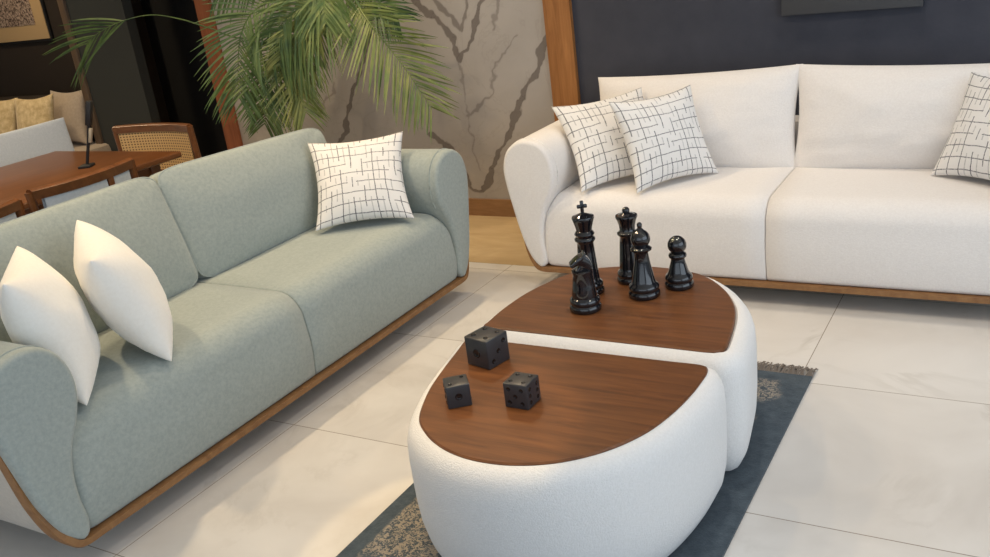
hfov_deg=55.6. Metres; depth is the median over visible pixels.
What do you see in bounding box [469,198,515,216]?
baseboard
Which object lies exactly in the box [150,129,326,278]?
cushion
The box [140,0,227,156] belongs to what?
wall niche
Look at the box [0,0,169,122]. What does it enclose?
wall
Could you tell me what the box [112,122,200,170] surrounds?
dining chair
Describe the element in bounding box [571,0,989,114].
wall
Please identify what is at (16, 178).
dining table
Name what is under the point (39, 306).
throw pillow
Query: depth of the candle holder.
4.55 m
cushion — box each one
[0,178,196,342]
[0,212,16,223]
[42,179,107,208]
[72,141,110,150]
[72,282,314,527]
[114,170,130,183]
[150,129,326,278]
[197,213,456,374]
[545,167,794,279]
[598,64,799,166]
[766,167,989,295]
[794,63,989,168]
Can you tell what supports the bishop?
on the coffee table at (707, 324)
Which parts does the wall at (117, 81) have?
frame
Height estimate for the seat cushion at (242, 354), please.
0.350 m
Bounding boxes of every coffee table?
[407,342,726,556]
[482,267,756,470]
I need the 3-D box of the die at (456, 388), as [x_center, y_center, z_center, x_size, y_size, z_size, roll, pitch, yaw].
[-0.102,0.303,2.528,0.068,0.066,0.068,-10,20,-7]
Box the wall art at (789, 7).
[781,0,923,15]
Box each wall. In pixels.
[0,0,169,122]
[57,0,160,150]
[211,0,554,198]
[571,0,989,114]
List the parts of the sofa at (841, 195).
armrest, backrest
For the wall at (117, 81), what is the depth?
6.80 m
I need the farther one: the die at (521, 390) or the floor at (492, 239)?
the floor at (492, 239)
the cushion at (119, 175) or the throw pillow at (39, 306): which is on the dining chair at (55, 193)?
the cushion at (119, 175)
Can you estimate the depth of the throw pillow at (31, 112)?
7.01 m
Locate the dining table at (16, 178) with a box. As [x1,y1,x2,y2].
[0,151,181,216]
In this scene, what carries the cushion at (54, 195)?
on the dining chair at (55, 193)
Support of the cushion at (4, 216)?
on the dining chair at (8, 209)
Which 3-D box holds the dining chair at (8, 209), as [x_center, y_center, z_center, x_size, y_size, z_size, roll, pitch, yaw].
[-2.114,0.153,3.722,0.588,0.843,0.538,5,23,30]
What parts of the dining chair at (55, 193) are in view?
leg, post, leg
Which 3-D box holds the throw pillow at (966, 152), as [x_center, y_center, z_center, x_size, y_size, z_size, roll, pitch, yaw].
[1.901,-0.557,3.541,0.222,0.377,0.432,-16,22,-22]
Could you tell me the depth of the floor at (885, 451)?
3.00 m
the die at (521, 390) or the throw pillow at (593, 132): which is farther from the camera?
the throw pillow at (593, 132)
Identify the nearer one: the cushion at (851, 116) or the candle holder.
the cushion at (851, 116)
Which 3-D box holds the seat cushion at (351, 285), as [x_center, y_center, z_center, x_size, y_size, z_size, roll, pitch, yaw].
[-0.746,-0.009,4.081,0.746,0.350,1.053,5,23,30]
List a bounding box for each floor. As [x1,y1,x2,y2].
[0,262,989,556]
[469,215,533,265]
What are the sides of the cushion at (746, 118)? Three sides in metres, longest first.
0.978 x 0.485 x 0.261 m
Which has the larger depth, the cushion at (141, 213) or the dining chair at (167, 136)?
the dining chair at (167, 136)
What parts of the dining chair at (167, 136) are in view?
leg, rail, cane panel, leg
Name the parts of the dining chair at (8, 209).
rail, leg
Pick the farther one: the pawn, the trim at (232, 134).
the trim at (232, 134)
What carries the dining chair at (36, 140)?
on the floor at (885, 451)
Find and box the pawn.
[665,235,693,290]
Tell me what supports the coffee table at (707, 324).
on the rug
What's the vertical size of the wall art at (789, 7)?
0.420 m
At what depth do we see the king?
3.08 m
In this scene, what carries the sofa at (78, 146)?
on the floor at (885, 451)
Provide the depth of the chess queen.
3.15 m
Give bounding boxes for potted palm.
[44,0,461,137]
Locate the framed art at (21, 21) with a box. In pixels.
[0,0,54,44]
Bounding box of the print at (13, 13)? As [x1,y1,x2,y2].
[0,0,34,27]
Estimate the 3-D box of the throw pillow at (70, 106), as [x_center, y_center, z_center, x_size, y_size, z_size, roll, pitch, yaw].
[-3.261,-1.235,7.198,0.420,0.407,0.165,5,23,30]
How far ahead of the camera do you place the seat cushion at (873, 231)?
3.62 m
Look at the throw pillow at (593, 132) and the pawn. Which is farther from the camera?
the throw pillow at (593, 132)
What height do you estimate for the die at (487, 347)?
0.091 m
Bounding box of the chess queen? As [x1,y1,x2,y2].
[615,207,637,284]
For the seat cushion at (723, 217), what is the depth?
4.00 m
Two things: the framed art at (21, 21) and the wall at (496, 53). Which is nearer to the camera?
the wall at (496, 53)
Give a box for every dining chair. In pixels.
[0,117,74,166]
[0,198,25,223]
[24,157,138,212]
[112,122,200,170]
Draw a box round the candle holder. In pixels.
[78,100,94,168]
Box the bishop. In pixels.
[628,222,659,300]
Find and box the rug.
[336,361,817,556]
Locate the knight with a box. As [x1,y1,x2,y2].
[569,250,601,314]
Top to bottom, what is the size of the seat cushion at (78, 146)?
0.180 m
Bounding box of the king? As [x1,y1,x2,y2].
[571,200,604,294]
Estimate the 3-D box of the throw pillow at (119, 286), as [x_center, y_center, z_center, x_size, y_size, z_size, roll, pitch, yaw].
[-1.196,0.034,3.023,0.253,0.426,0.429,-19,23,-29]
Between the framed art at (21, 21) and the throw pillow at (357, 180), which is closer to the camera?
the throw pillow at (357, 180)
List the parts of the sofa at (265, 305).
armrest, armrest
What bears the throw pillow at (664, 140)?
on the sofa at (841, 195)
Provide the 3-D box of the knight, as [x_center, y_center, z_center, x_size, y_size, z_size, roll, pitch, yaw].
[0.281,0.008,3.000,0.104,0.196,0.104,5,23,30]
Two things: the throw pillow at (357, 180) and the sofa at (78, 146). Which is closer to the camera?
the throw pillow at (357, 180)
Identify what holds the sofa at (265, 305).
on the floor at (885, 451)
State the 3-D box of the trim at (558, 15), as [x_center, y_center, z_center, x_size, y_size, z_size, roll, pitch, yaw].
[0.309,-1.745,4.835,0.153,3.000,0.130,5,23,30]
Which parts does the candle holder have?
plate, post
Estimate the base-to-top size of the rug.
0.018 m
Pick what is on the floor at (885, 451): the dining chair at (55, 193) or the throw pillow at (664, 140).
the dining chair at (55, 193)
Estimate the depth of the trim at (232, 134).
6.26 m
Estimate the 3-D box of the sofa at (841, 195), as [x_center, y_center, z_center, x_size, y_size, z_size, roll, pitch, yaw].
[1.277,-0.450,4.074,2.356,0.869,0.879,5,23,30]
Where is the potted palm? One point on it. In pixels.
(293, 65)
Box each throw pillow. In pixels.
[0,97,17,133]
[0,246,100,404]
[15,93,53,129]
[50,90,86,143]
[73,220,172,360]
[307,131,413,230]
[552,87,642,191]
[609,84,717,192]
[931,71,989,179]
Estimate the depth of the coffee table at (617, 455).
2.33 m
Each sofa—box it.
[0,95,110,150]
[0,128,468,547]
[504,63,989,303]
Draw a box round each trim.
[194,0,242,149]
[542,0,580,121]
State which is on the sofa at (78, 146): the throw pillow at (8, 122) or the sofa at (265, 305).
the throw pillow at (8, 122)
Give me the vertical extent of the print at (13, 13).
0.620 m
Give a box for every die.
[443,374,471,408]
[464,326,509,369]
[503,372,540,409]

